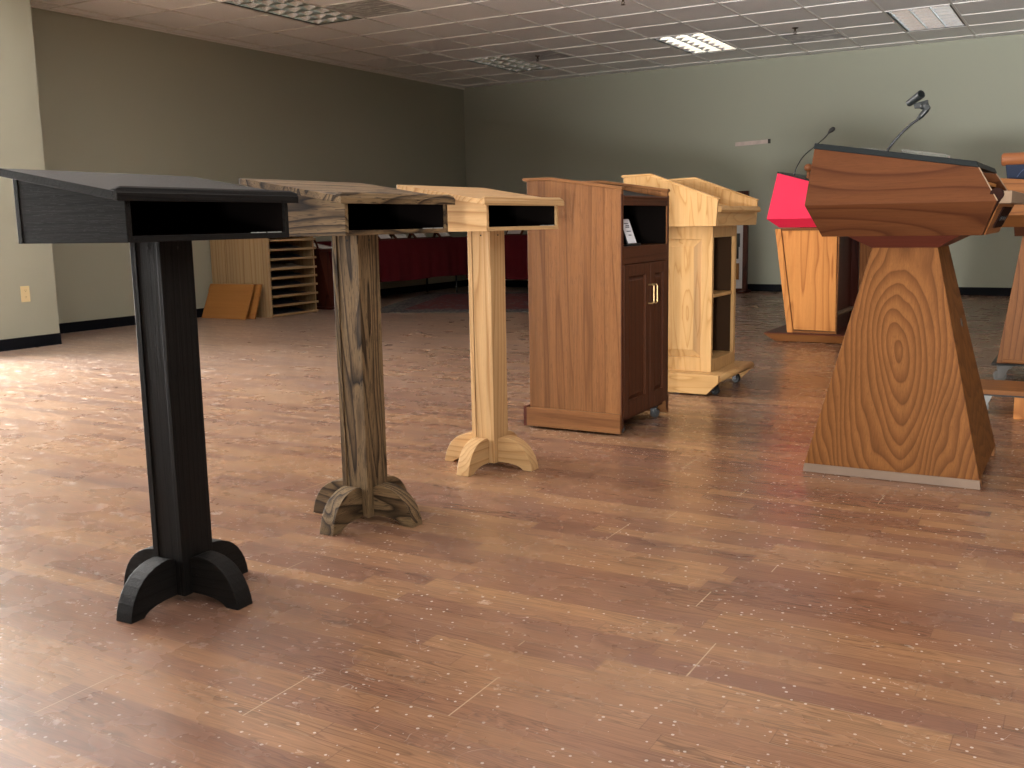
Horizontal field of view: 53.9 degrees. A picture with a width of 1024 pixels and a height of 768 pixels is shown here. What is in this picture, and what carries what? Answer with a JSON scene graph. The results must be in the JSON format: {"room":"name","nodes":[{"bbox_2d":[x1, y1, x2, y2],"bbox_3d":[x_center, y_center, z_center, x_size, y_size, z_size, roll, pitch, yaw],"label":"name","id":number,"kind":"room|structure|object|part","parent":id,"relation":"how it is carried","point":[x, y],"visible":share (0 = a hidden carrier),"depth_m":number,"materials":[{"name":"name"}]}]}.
{"room":"furniture showroom","nodes":[
{"label":"furniture showroom","id":0,"kind":"room"},
{"bbox_2d":[0,0,59,339],"bbox_3d":[-7.054,-1.171,4.583,0.966,3.110,10.300,4,11,30],"label":"wall","id":1,"kind":"structure","parent":0,"point":[21,142],"depth_m":8.53,"materials":[{"name":"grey paint"}]},
{"bbox_2d":[20,286,29,301],"bbox_3d":[-4.184,-0.774,8.652,0.009,0.136,0.084,4,11,30],"label":"wall outlet","id":2,"kind":"object","parent":1,"relation":"attached to","point":[25,292],"visible":1,"depth_m":8.65,"materials":[{"name":"beige plastic"}]},
{"bbox_2d":[0,333,61,351],"bbox_3d":[-4.310,-0.323,8.490,0.010,0.100,1.146,4,11,30],"label":"baseboard","id":3,"kind":"structure","parent":1,"relation":"attached to","point":[48,339],"depth_m":8.72,"materials":[{"name":"black plastic"}]},
{"bbox_2d":[31,7,467,323],"bbox_3d":[-2.812,-2.537,12.617,0.150,3.110,8.356,4,11,30],"label":"wall","id":4,"kind":"structure","parent":0,"point":[114,97],"depth_m":11.34,"materials":[{"name":"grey paint"}]},
{"bbox_2d":[30,4,463,89],"bbox_3d":[-2.768,-4.037,12.335,0.014,0.022,8.056,4,11,30],"label":"trim","id":5,"kind":"structure","parent":4,"relation":"attached to","point":[31,5],"depth_m":11.40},
{"bbox_2d":[59,280,468,333],"bbox_3d":[-2.716,-1.046,12.816,0.010,0.100,8.056,4,11,30],"label":"baseboard","id":6,"kind":"structure","parent":4,"relation":"attached to","point":[78,326],"depth_m":10.57,"materials":[{"name":"black plastic"}]},
{"bbox_2d":[0,286,1023,767],"bbox_3d":[2.488,0.391,3.972,18.390,0.120,18.756,4,11,30],"label":"floor","id":7,"kind":"structure","parent":0,"point":[674,589],"depth_m":2.81,"materials":[{"name":"laminate"}]},
{"bbox_2d":[0,168,297,623],"bbox_3d":[-0.901,0.008,2.721,0.440,1.153,0.636,4,10,27],"label":"lectern","id":8,"kind":"object","parent":7,"relation":"on","point":[160,217],"visible":1,"depth_m":2.65,"materials":[{"name":"black wood"}]},
{"bbox_3d":[-1.091,-0.472,2.740,0.016,0.163,0.574,4,10,27],"label":"panel","id":9,"kind":"part","parent":8,"relation":"part of","materials":[{"name":"black wood"}]},
{"bbox_3d":[-1.050,-0.418,2.409,0.364,0.160,0.016,4,10,27],"label":"panel","id":10,"kind":"part","parent":8,"relation":"part of","materials":[{"name":"black wood"}]},
{"bbox_3d":[-0.900,0.094,2.699,0.085,0.947,0.109,4,10,27],"label":"post","id":11,"kind":"part","parent":8,"relation":"part of","materials":[{"name":"black wood"}]},
{"bbox_3d":[-0.921,-0.388,2.664,0.366,0.015,0.540,4,10,27],"label":"panel","id":12,"kind":"part","parent":8,"relation":"part of","materials":[{"name":"black wood"}]},
{"bbox_3d":[-0.793,-0.500,2.896,0.364,0.160,0.016,4,10,27],"label":"panel","id":13,"kind":"part","parent":8,"relation":"part of","materials":[{"name":"black wood"}]},
{"bbox_2d":[202,284,254,319],"bbox_3d":[-3.163,-0.921,11.208,0.670,0.374,0.186,4,11,30],"label":"wooden panel","id":14,"kind":"object","parent":7,"relation":"on","point":[223,301],"visible":1,"depth_m":11.19,"materials":[{"name":"brown wood"}]},
{"bbox_3d":[-3.139,-1.072,11.230,0.670,0.081,0.042,4,11,30],"label":"rail","id":15,"kind":"part","parent":14,"relation":"part of","materials":[{"name":"brown wood"}]},
{"bbox_2d":[224,283,262,318],"bbox_3d":[-3.039,-0.924,11.208,0.585,0.374,0.152,4,11,30],"label":"wooden panel","id":16,"kind":"object","parent":7,"relation":"on","point":[252,312],"visible":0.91,"depth_m":11.08,"materials":[{"name":"brown wood"}]},
{"bbox_3d":[-3.021,-1.072,11.219,0.585,0.081,0.034,4,11,30],"label":"rail","id":17,"kind":"part","parent":16,"relation":"part of","materials":[{"name":"brown wood"}]},
{"bbox_2d":[210,236,318,317],"bbox_3d":[-2.856,-1.348,11.614,0.893,1.082,0.778,4,11,30],"label":"display rack","id":18,"kind":"object","parent":7,"relation":"on","point":[233,261],"visible":0.56,"depth_m":11.37,"materials":[{"name":"brown wood"}]},
{"bbox_3d":[-3.047,-1.294,11.306,0.875,1.080,0.020,4,11,30],"label":"panel","id":19,"kind":"part","parent":18,"relation":"part of","materials":[{"name":"brown wood"}]},
{"bbox_2d":[270,262,302,267],"bbox_3d":[-2.738,-1.370,11.537,0.500,0.054,0.540,4,11,30],"label":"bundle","id":20,"kind":"object","parent":18,"relation":"on","point":[273,264],"visible":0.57,"depth_m":11.50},
{"bbox_2d":[269,244,303,248],"bbox_3d":[-2.736,-1.576,11.516,0.500,0.045,0.540,4,11,30],"label":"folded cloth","id":21,"kind":"object","parent":18,"relation":"on","point":[288,245],"visible":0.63,"depth_m":11.42,"materials":[{"name":"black fabric"}]},
{"bbox_2d":[270,253,304,257],"bbox_3d":[-2.733,-1.471,11.534,0.500,0.041,0.540,4,11,30],"label":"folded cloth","id":22,"kind":"object","parent":18,"relation":"on","point":[289,255],"visible":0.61,"depth_m":11.50,"materials":[{"name":"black fabric"}]},
{"bbox_2d":[269,238,315,241],"bbox_3d":[-2.849,-1.657,11.575,0.881,0.024,0.748,4,11,30],"label":"shelf","id":23,"kind":"object","parent":18,"relation":"attached to","point":[270,239],"depth_m":11.60,"materials":[{"name":"brown wood"}]},
{"bbox_2d":[269,247,315,250],"bbox_3d":[-2.847,-1.554,11.591,0.881,0.024,0.748,4,11,30],"label":"shelf","id":24,"kind":"object","parent":18,"relation":"attached to","point":[305,248],"depth_m":11.47,"materials":[{"name":"brown wood"}]},
{"bbox_3d":[-2.682,-1.401,11.929,0.875,1.080,0.020,4,11,30],"label":"panel","id":25,"kind":"part","parent":18,"relation":"part of","materials":[{"name":"brown wood"}]},
{"bbox_2d":[270,256,315,260],"bbox_3d":[-2.845,-1.450,11.608,0.881,0.024,0.748,4,11,30],"label":"shelf","id":26,"kind":"object","parent":18,"relation":"attached to","point":[307,258],"depth_m":11.57,"materials":[{"name":"brown wood"}]},
{"bbox_2d":[270,265,316,270],"bbox_3d":[-2.843,-1.344,11.625,0.881,0.024,0.748,4,11,30],"label":"shelf","id":27,"kind":"object","parent":18,"relation":"attached to","point":[305,267],"depth_m":11.68,"materials":[{"name":"brown wood"}]},
{"bbox_2d":[271,274,316,279],"bbox_3d":[-2.841,-1.246,11.641,0.881,0.024,0.748,4,11,30],"label":"shelf","id":28,"kind":"object","parent":18,"relation":"attached to","point":[308,276],"depth_m":11.67,"materials":[{"name":"brown wood"}]},
{"bbox_2d":[271,283,317,288],"bbox_3d":[-2.839,-1.147,11.657,0.881,0.024,0.748,4,11,30],"label":"shelf","id":29,"kind":"object","parent":18,"relation":"attached to","point":[307,285],"depth_m":11.61,"materials":[{"name":"brown wood"}]},
{"bbox_2d":[272,291,317,297],"bbox_3d":[-2.838,-1.045,11.673,0.881,0.024,0.748,4,11,30],"label":"shelf","id":30,"kind":"object","parent":18,"relation":"attached to","point":[307,293],"depth_m":11.62,"materials":[{"name":"brown wood"}]},
{"bbox_2d":[272,299,318,307],"bbox_3d":[-2.836,-0.943,11.690,0.881,0.024,0.748,4,11,30],"label":"shelf","id":31,"kind":"object","parent":18,"relation":"attached to","point":[308,302],"depth_m":11.73,"materials":[{"name":"brown wood"}]},
{"bbox_2d":[273,308,318,316],"bbox_3d":[-2.834,-0.838,11.706,0.881,0.024,0.748,4,11,30],"label":"shelf","id":32,"kind":"object","parent":18,"relation":"attached to","point":[308,310],"depth_m":11.58,"materials":[{"name":"brown wood"}]},
{"bbox_2d":[313,240,334,309],"bbox_3d":[-2.312,-1.337,12.103,0.400,0.884,0.392,4,11,30],"label":"table","id":33,"kind":"object","parent":7,"relation":"on","point":[324,278],"visible":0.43,"depth_m":12.07,"materials":[{"name":"red fabric"}]},
{"bbox_2d":[314,243,331,248],"bbox_3d":[-2.319,-1.654,12.030,0.320,0.064,0.210,4,11,30],"label":"paper sheet","id":34,"kind":"object","parent":33,"relation":"on","point":[319,245],"visible":0.43,"depth_m":12.01,"materials":[{"name":"white paper"}]},
{"bbox_2d":[239,178,454,535],"bbox_3d":[-0.503,-0.111,3.420,0.440,1.153,0.636,4,10,29],"label":"lectern","id":35,"kind":"object","parent":7,"relation":"on","point":[354,215],"visible":0.95,"depth_m":3.36,"materials":[{"name":"brown wood"}]},
{"bbox_3d":[-0.657,-0.538,3.112,0.364,0.160,0.016,4,10,29],"label":"panel","id":36,"kind":"part","parent":35,"relation":"part of","materials":[{"name":"brown wood"}]},
{"bbox_3d":[-0.502,-0.026,3.398,0.085,0.947,0.109,4,10,29],"label":"post","id":37,"kind":"part","parent":35,"relation":"part of","materials":[{"name":"brown wood"}]},
{"bbox_3d":[-0.522,-0.507,3.364,0.366,0.015,0.540,4,10,29],"label":"panel","id":38,"kind":"part","parent":35,"relation":"part of","materials":[{"name":"brown wood"}]},
{"bbox_3d":[-0.388,-0.620,3.591,0.364,0.160,0.016,4,10,29],"label":"panel","id":39,"kind":"part","parent":35,"relation":"part of","materials":[{"name":"beige wood"}]},
{"bbox_2d":[426,275,457,291],"bbox_3d":[-1.675,-1.561,13.707,0.700,0.796,2.910,4,11,30],"label":"table","id":40,"kind":"object","parent":7,"relation":"on","point":[456,275],"visible":0.16,"depth_m":14.72,"materials":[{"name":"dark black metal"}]},
{"bbox_2d":[314,237,467,281],"bbox_3d":[-1.677,-1.692,13.687,0.802,0.543,3.002,4,11,30],"label":"tablecloth","id":41,"kind":"object","parent":40,"relation":"on","point":[403,259],"visible":0.54,"depth_m":13.67,"materials":[{"name":"red fabric"}]},
{"bbox_2d":[378,234,393,239],"bbox_3d":[-1.726,-1.958,13.124,0.240,0.161,0.280,4,11,30],"label":"place card","id":42,"kind":"object","parent":41,"relation":"on","point":[380,237],"visible":0.45,"depth_m":13.08,"materials":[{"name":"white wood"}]},
{"bbox_2d":[389,234,409,239],"bbox_3d":[-1.546,-2.011,13.431,0.240,0.161,0.280,4,11,30],"label":"place card","id":43,"kind":"object","parent":41,"relation":"on","point":[396,236],"visible":0.52,"depth_m":13.37,"materials":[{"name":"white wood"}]},
{"bbox_2d":[408,233,426,238],"bbox_3d":[-1.325,-2.075,13.807,0.240,0.161,0.280,4,11,30],"label":"place card","id":44,"kind":"object","parent":41,"relation":"on","point":[418,235],"visible":0.48,"depth_m":13.76,"materials":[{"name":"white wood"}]},
{"bbox_2d":[428,233,451,237],"bbox_3d":[-1.025,-2.163,14.319,0.240,0.161,0.280,4,11,30],"label":"place card","id":45,"kind":"object","parent":41,"relation":"on","point":[441,235],"visible":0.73,"depth_m":14.26,"materials":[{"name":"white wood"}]},
{"bbox_2d":[381,292,528,312],"bbox_3d":[-0.267,-1.071,12.982,2.400,0.008,3.200,0,9,8],"label":"patterned rug","id":46,"kind":"object","parent":7,"relation":"on","point":[451,302],"visible":0.36,"depth_m":12.59,"materials":[{"name":"red carpet"}]},
{"bbox_2d":[397,185,563,476],"bbox_3d":[-0.088,-0.237,4.155,0.440,1.153,0.636,4,11,30],"label":"lectern","id":47,"kind":"object","parent":7,"relation":"on","point":[485,214],"visible":0.97,"depth_m":4.09,"materials":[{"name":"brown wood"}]},
{"bbox_3d":[-0.248,-0.664,3.851,0.364,0.160,0.016,4,11,30],"label":"panel","id":48,"kind":"part","parent":47,"relation":"part of","materials":[{"name":"brown wood"}]},
{"bbox_3d":[-0.088,-0.151,4.133,0.085,0.947,0.109,4,11,30],"label":"post","id":49,"kind":"part","parent":47,"relation":"part of","materials":[{"name":"brown wood"}]},
{"bbox_3d":[-0.107,-0.633,4.099,0.366,0.015,0.540,4,11,30],"label":"panel","id":50,"kind":"part","parent":47,"relation":"part of","materials":[{"name":"brown wood"}]},
{"bbox_3d":[0.033,-0.745,4.323,0.364,0.160,0.016,4,11,30],"label":"panel","id":51,"kind":"part","parent":47,"relation":"part of","materials":[{"name":"brown wood"}]},
{"bbox_2d":[522,177,669,433],"bbox_3d":[0.441,-0.408,4.995,0.554,1.206,0.614,4,11,30],"label":"lectern","id":52,"kind":"object","parent":7,"relation":"on","point":[598,305],"visible":1,"depth_m":4.77,"materials":[{"name":"brown wood"}]},
{"bbox_3d":[0.280,-0.929,4.670,0.517,0.069,0.034,4,11,30],"label":"moulding","id":53,"kind":"part","parent":52,"relation":"part of","materials":[{"name":"brown wood"}]},
{"bbox_3d":[0.297,-0.375,4.756,0.490,1.162,0.020,4,11,30],"label":"panel","id":54,"kind":"part","parent":52,"relation":"part of","materials":[{"name":"brown wood"}]},
{"bbox_3d":[0.561,-1.011,5.149,0.517,0.069,0.034,4,11,30],"label":"moulding","id":55,"kind":"part","parent":52,"relation":"part of","materials":[{"name":"brown wood"}]},
{"bbox_2d":[623,219,640,245],"bbox_3d":[0.548,-0.717,4.760,0.087,0.125,0.100,5,11,33],"label":"card holder","id":56,"kind":"object","parent":52,"relation":"on","point":[628,234],"visible":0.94,"depth_m":4.75,"materials":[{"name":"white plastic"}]},
{"bbox_3d":[0.577,-0.457,5.233,0.490,1.162,0.020,4,11,30],"label":"panel","id":57,"kind":"part","parent":52,"relation":"part of","materials":[{"name":"brown wood"}]},
{"bbox_3d":[0.588,-0.225,4.807,0.014,0.585,0.200,4,11,30],"label":"raised panel","id":58,"kind":"part","parent":52,"relation":"part of","materials":[{"name":"brown wood"}]},
{"bbox_3d":[0.590,-0.215,4.807,0.022,0.715,0.310,4,11,30],"label":"door","id":59,"kind":"part","parent":52,"relation":"part of","materials":[{"name":"brown wood"}]},
{"bbox_3d":[0.446,0.119,5.081,0.452,0.018,0.540,4,11,30],"label":"panel","id":60,"kind":"part","parent":52,"relation":"part of","materials":[{"name":"brown wood"}]},
{"bbox_3d":[0.633,-0.872,4.802,0.022,0.040,0.540,4,11,30],"label":"rail","id":61,"kind":"part","parent":52,"relation":"part of","materials":[{"name":"brown wood"}]},
{"bbox_3d":[0.637,-0.627,4.841,0.021,0.080,0.540,4,11,30],"label":"drawer rail","id":62,"kind":"part","parent":52,"relation":"part of","materials":[{"name":"brown wood"}]},
{"bbox_3d":[0.677,-0.436,4.876,0.032,0.098,0.008,4,11,30],"label":"handle","id":63,"kind":"part","parent":52,"relation":"part of","materials":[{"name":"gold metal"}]},
{"bbox_3d":[0.699,-0.442,4.914,0.032,0.098,0.008,4,11,30],"label":"handle","id":64,"kind":"part","parent":52,"relation":"part of","materials":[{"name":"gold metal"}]},
{"bbox_3d":[0.723,-0.264,5.037,0.014,0.585,0.112,4,11,30],"label":"raised panel","id":65,"kind":"part","parent":52,"relation":"part of","materials":[{"name":"brown wood"}]},
{"bbox_3d":[0.724,-0.254,5.037,0.022,0.715,0.222,4,11,30],"label":"door","id":66,"kind":"part","parent":52,"relation":"part of","materials":[{"name":"brown wood"}]},
{"bbox_2d":[622,173,760,394],"bbox_3d":[1.096,-0.618,6.061,0.609,1.260,0.770,4,11,30],"label":"lectern","id":67,"kind":"object","parent":7,"relation":"on","point":[702,213],"visible":0.8,"depth_m":5.83,"materials":[{"name":"beige wood"}]},
{"bbox_3d":[0.887,-1.110,5.665,0.578,0.156,0.028,4,11,30],"label":"edge moulding","id":68,"kind":"part","parent":67,"relation":"part of","materials":[{"name":"brown wood"}]},
{"bbox_3d":[0.966,-0.500,5.865,0.290,0.683,0.019,4,11,30],"label":"raised panel","id":69,"kind":"part","parent":67,"relation":"part of","materials":[{"name":"brown wood"}]},
{"bbox_3d":[0.966,-0.495,5.865,0.420,0.833,0.020,4,11,30],"label":"frame","id":70,"kind":"part","parent":67,"relation":"part of","materials":[{"name":"brown wood"}]},
{"bbox_3d":[1.089,-0.090,6.086,0.545,0.040,0.598,4,11,30],"label":"board","id":71,"kind":"part","parent":67,"relation":"part of","materials":[{"name":"brown wood"}]},
{"bbox_3d":[1.176,-0.556,6.223,0.420,0.833,0.020,4,11,30],"label":"frame","id":72,"kind":"part","parent":67,"relation":"part of","materials":[{"name":"brown wood"}]},
{"bbox_3d":[1.258,-1.218,6.296,0.578,0.156,0.028,4,11,30],"label":"edge moulding","id":73,"kind":"part","parent":67,"relation":"part of","materials":[{"name":"brown wood"}]},
{"bbox_2d":[712,350,729,357],"bbox_3d":[1.076,-0.176,6.101,0.378,0.015,0.400,4,11,30],"label":"shelf","id":74,"kind":"object","parent":67,"relation":"attached to","point":[716,353],"depth_m":6.08,"materials":[{"name":"brown wood"}]},
{"bbox_2d":[713,290,731,297],"bbox_3d":[1.075,-0.542,6.039,0.386,0.018,0.396,4,11,30],"label":"shelf","id":75,"kind":"object","parent":67,"relation":"attached to","point":[716,293],"depth_m":6.05,"materials":[{"name":"brown wood"}]},
{"bbox_3d":[1.244,-0.513,5.945,0.020,0.833,0.400,4,11,30],"label":"frame","id":76,"kind":"part","parent":67,"relation":"part of","materials":[{"name":"brown wood"}]},
{"bbox_3d":[1.307,-0.977,5.875,0.020,0.070,0.720,4,11,30],"label":"head rail","id":77,"kind":"part","parent":67,"relation":"part of","materials":[{"name":"brown wood"}]},
{"bbox_2d":[732,191,750,293],"bbox_3d":[2.752,-1.939,13.782,0.980,1.360,0.360,4,11,30],"label":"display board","id":78,"kind":"object","parent":7,"relation":"on","point":[742,230],"visible":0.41,"depth_m":13.57,"materials":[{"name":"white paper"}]},
{"bbox_3d":[2.747,-1.937,13.773,0.980,1.360,0.060,4,11,30],"label":"frame","id":79,"kind":"part","parent":78,"relation":"part of","materials":[{"name":"brown wood"}]},
{"bbox_2d":[763,164,859,343],"bbox_3d":[2.607,-1.100,8.367,0.743,1.418,1.110,4,11,30],"label":"podium","id":80,"kind":"object","parent":7,"relation":"on","point":[819,275],"depth_m":8.07,"materials":[{"name":"brown wood"}]},
{"bbox_3d":[2.219,-0.840,8.186,0.166,0.836,0.044,4,11,30],"label":"corner post","id":81,"kind":"part","parent":80,"relation":"part of","materials":[{"name":"brown wood"}]},
{"bbox_3d":[2.349,-1.472,7.838,0.712,0.358,0.058,4,11,30],"label":"panel","id":82,"kind":"part","parent":80,"relation":"part of","materials":[{"name":"red laminate"}]},
{"bbox_3d":[2.613,-1.649,8.270,0.591,0.178,1.032,4,11,30],"label":"panel","id":83,"kind":"part","parent":80,"relation":"part of","materials":[{"name":"black plastic"}]},
{"bbox_3d":[2.371,-1.681,8.049,0.068,0.162,0.068,4,11,30],"label":"turned knob","id":84,"kind":"part","parent":80,"relation":"part of","materials":[{"name":"brown wood"}]},
{"bbox_3d":[2.389,-0.830,8.090,0.444,0.801,0.040,4,11,30],"label":"panel","id":85,"kind":"part","parent":80,"relation":"part of","materials":[{"name":"brown wood"}]},
{"bbox_3d":[2.388,-0.830,8.090,0.462,0.841,0.040,4,11,30],"label":"rail","id":86,"kind":"part","parent":80,"relation":"part of","materials":[{"name":"brown wood"}]},
{"bbox_2d":[794,127,834,174],"bbox_3d":[2.376,-1.813,7.906,0.308,0.388,0.036,4,11,30],"label":"gooseneck microphone","id":87,"kind":"object","parent":80,"relation":"on","point":[831,129],"visible":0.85,"depth_m":7.85,"materials":[{"name":"black metal"}]},
{"bbox_3d":[2.768,-0.949,8.785,0.510,0.841,0.040,4,11,30],"label":"panel","id":88,"kind":"part","parent":80,"relation":"part of","materials":[{"name":"brown wood"}]},
{"bbox_2d":[838,306,853,315],"bbox_3d":[2.767,-0.607,8.375,0.060,0.015,0.760,4,11,30],"label":"shelf","id":89,"kind":"object","parent":80,"relation":"attached to","point":[842,310],"depth_m":8.42,"materials":[{"name":"brown wood"}]},
{"bbox_2d":[859,243,871,287],"bbox_3d":[3.426,-1.191,9.740,0.840,1.142,0.760,4,11,30],"label":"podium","id":90,"kind":"object","parent":7,"relation":"on","point":[865,251],"visible":0.02,"depth_m":9.52,"materials":[{"name":"brown wood"}]},
{"bbox_2d":[803,143,1023,489],"bbox_3d":[1.612,-0.308,4.018,0.697,1.272,0.820,4,11,30],"label":"podium","id":91,"kind":"object","parent":7,"relation":"on","point":[904,401],"visible":1,"depth_m":3.77,"materials":[{"name":"brown wood"}]},
{"bbox_3d":[1.399,-0.758,3.631,0.654,0.210,0.078,4,11,30],"label":"panel","id":92,"kind":"part","parent":91,"relation":"part of","materials":[{"name":"brown wood"}]},
{"bbox_3d":[1.560,-0.883,3.950,0.574,0.113,0.703,4,11,30],"label":"panel","id":93,"kind":"part","parent":91,"relation":"part of","materials":[{"name":"black laminate"}]},
{"bbox_2d":[886,90,930,150],"bbox_3d":[1.544,-1.020,3.933,0.163,0.237,0.066,8,13,44],"label":"microphone","id":94,"kind":"object","parent":91,"relation":"attached to","point":[924,106],"visible":0.94,"depth_m":3.90,"materials":[{"name":"black metal"}]},
{"bbox_3d":[1.770,-0.867,4.264,0.654,0.210,0.078,4,11,30],"label":"panel","id":95,"kind":"part","parent":91,"relation":"part of","materials":[{"name":"brown wood"}]},
{"bbox_3d":[1.665,-0.610,3.510,0.046,0.143,0.114,-3,9,-15],"label":"trim","id":96,"kind":"part","parent":91,"relation":"part of","materials":[{"name":"brown wood"}]},
{"bbox_3d":[1.896,-0.644,3.887,0.037,0.078,0.413,4,11,30],"label":"control plate","id":97,"kind":"part","parent":91,"relation":"part of","materials":[{"name":"brown wood"}]},
{"bbox_2d":[999,190,1023,204],"bbox_3d":[1.886,-0.701,3.796,0.053,0.043,0.760,4,11,30],"label":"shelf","id":98,"kind":"object","parent":91,"relation":"attached to","point":[1010,197],"depth_m":3.55,"materials":[{"name":"beige wood"}]},
{"bbox_2d":[980,379,1023,419],"bbox_3d":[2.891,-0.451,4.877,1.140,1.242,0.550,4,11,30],"label":"platform","id":99,"kind":"object","parent":7,"relation":"on","point":[1003,388],"visible":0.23,"depth_m":4.97,"materials":[{"name":"brown wood"}]},
{"bbox_3d":[2.858,0.062,4.885,1.100,0.010,0.300,4,11,30],"label":"under plate","id":100,"kind":"part","parent":99,"relation":"part of","materials":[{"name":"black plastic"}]},
{"bbox_2d":[991,178,1023,379],"bbox_3d":[3.337,-0.626,6.034,0.820,1.204,0.980,4,11,30],"label":"podium","id":101,"kind":"object","parent":7,"relation":"on","point":[1011,350],"visible":0.8,"depth_m":5.94,"materials":[{"name":"brown wood"}]},
{"bbox_3d":[3.358,-0.146,6.127,0.735,0.010,0.700,4,11,30],"label":"plate","id":102,"kind":"part","parent":101,"relation":"part of","materials":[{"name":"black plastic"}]},
{"bbox_3d":[3.281,-1.185,5.971,0.711,0.078,0.902,4,11,30],"label":"panel","id":103,"kind":"part","parent":101,"relation":"part of","materials":[{"name":"brown wood"}]},
{"bbox_2d":[1001,152,1023,178],"bbox_3d":[3.160,-1.248,5.855,0.568,0.215,0.076,4,11,30],"label":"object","id":104,"kind":"object","parent":101,"relation":"on","point":[1014,162],"visible":0.9,"depth_m":5.94,"materials":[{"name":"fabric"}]},
{"bbox_3d":[3.159,-1.314,5.844,0.568,0.082,0.076,4,11,30],"label":"rail","id":105,"kind":"part","parent":104,"relation":"part of","materials":[{"name":"orange wood"}]},
{"bbox_3d":[3.171,-1.216,5.854,0.544,0.150,0.040,4,11,30],"label":"panel","id":106,"kind":"part","parent":104,"relation":"part of","materials":[{"name":"blue fabric"}]},
{"bbox_3d":[3.097,-1.042,5.563,0.820,0.202,0.058,4,11,30],"label":"panel","id":107,"kind":"part","parent":101,"relation":"part of","materials":[{"name":"brown wood"}]},
{"bbox_3d":[3.189,-0.117,5.837,0.615,0.023,0.012,4,11,30],"label":"foot moulding","id":108,"kind":"part","parent":101,"relation":"part of","materials":[{"name":"brown wood"}]},
{"bbox_3d":[0.528,-1.807,14.957,2.360,0.806,0.720,4,11,30],"label":"table","id":109,"kind":"object","parent":7,"relation":"on","visible":0},
{"bbox_2d":[466,235,527,279],"bbox_3d":[0.526,-1.893,14.943,2.458,0.643,0.821,4,11,30],"label":"tablecloth","id":110,"kind":"object","parent":109,"relation":"on","point":[516,246],"visible":0.12,"depth_m":14.77,"materials":[{"name":"red fabric"}]},
{"bbox_2d":[506,230,526,234],"bbox_3d":[0.069,-2.289,14.921,0.280,0.161,0.240,4,11,30],"label":"place card","id":111,"kind":"object","parent":110,"relation":"on","point":[511,232],"visible":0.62,"depth_m":14.85,"materials":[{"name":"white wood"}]},
{"bbox_2d":[30,0,1023,87],"bbox_3d":[2.432,-2.724,3.472,17.990,0.030,18.356,4,11,30],"label":"ceiling","id":112,"kind":"structure","parent":0,"point":[434,41],"depth_m":11.05,"materials":[{"name":"tile"}]},
{"bbox_2d":[222,0,362,24],"bbox_3d":[-2.122,-3.736,9.841,0.634,0.159,1.384,4,11,30],"label":"ceiling light","id":113,"kind":"object","parent":112,"relation":"attached to","point":[291,9],"visible":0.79,"depth_m":9.96,"materials":[{"name":"white plastic"}]},
{"bbox_2d":[327,0,413,17],"bbox_3d":[-1.383,-3.687,9.826,0.626,0.039,0.676,4,11,30],"label":"ceiling vent","id":114,"kind":"object","parent":112,"relation":"in","point":[367,8],"visible":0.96,"depth_m":9.84,"materials":[{"name":"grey metal"}]},
{"bbox_2d":[466,56,553,71],"bbox_3d":[-0.019,-4.349,13.424,0.634,0.159,1.384,4,11,30],"label":"ceiling light","id":115,"kind":"object","parent":112,"relation":"attached to","point":[501,62],"visible":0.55,"depth_m":13.51,"materials":[{"name":"white plastic"}]},
{"bbox_2d":[510,50,570,60],"bbox_3d":[0.369,-4.198,12.812,0.626,0.039,0.676,4,11,30],"label":"ceiling vent","id":116,"kind":"object","parent":112,"relation":"in","point":[543,55],"visible":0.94,"depth_m":12.83,"materials":[{"name":"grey metal"}]},
{"bbox_2d":[654,33,737,53],"bbox_3d":[2.231,-4.182,12.133,0.634,0.159,1.384,4,11,30],"label":"ceiling light","id":117,"kind":"object","parent":112,"relation":"attached to","point":[698,43],"visible":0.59,"depth_m":12.21,"materials":[{"name":"white plastic"}]},
{"bbox_2d":[781,30,844,42],"bbox_3d":[3.533,-4.092,11.795,0.626,0.039,0.676,4,11,30],"label":"ceiling vent","id":118,"kind":"object","parent":112,"relation":"in","point":[830,34],"visible":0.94,"depth_m":11.81,"materials":[{"name":"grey metal"}]},
{"bbox_2d":[886,5,965,31],"bbox_3d":[4.481,-4.016,10.841,0.634,0.159,1.384,4,11,30],"label":"ceiling light","id":119,"kind":"object","parent":112,"relation":"attached to","point":[937,17],"visible":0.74,"depth_m":10.90,"materials":[{"name":"white plastic"}]},
{"bbox_2d":[464,34,1023,287],"bbox_3d":[7.092,-2.555,11.611,18.290,3.110,0.150,4,11,30],"label":"wall","id":120,"kind":"structure","parent":0,"point":[679,122],"depth_m":13.62,"materials":[{"name":"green paint"}]},
{"bbox_2d":[735,139,770,145],"bbox_3d":[3.262,-3.270,13.633,0.480,0.073,0.026,4,11,30],"label":"cleat","id":121,"kind":"object","parent":120,"relation":"attached to","point":[745,143],"visible":1,"depth_m":13.62,"materials":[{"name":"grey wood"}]},
{"bbox_2d":[505,280,1011,295],"bbox_3d":[7.084,-1.057,11.779,17.978,0.100,0.010,4,11,30],"label":"baseboard","id":122,"kind":"structure","parent":120,"relation":"attached to","point":[984,291],"depth_m":12.62,"materials":[{"name":"black plastic"}]}
]}

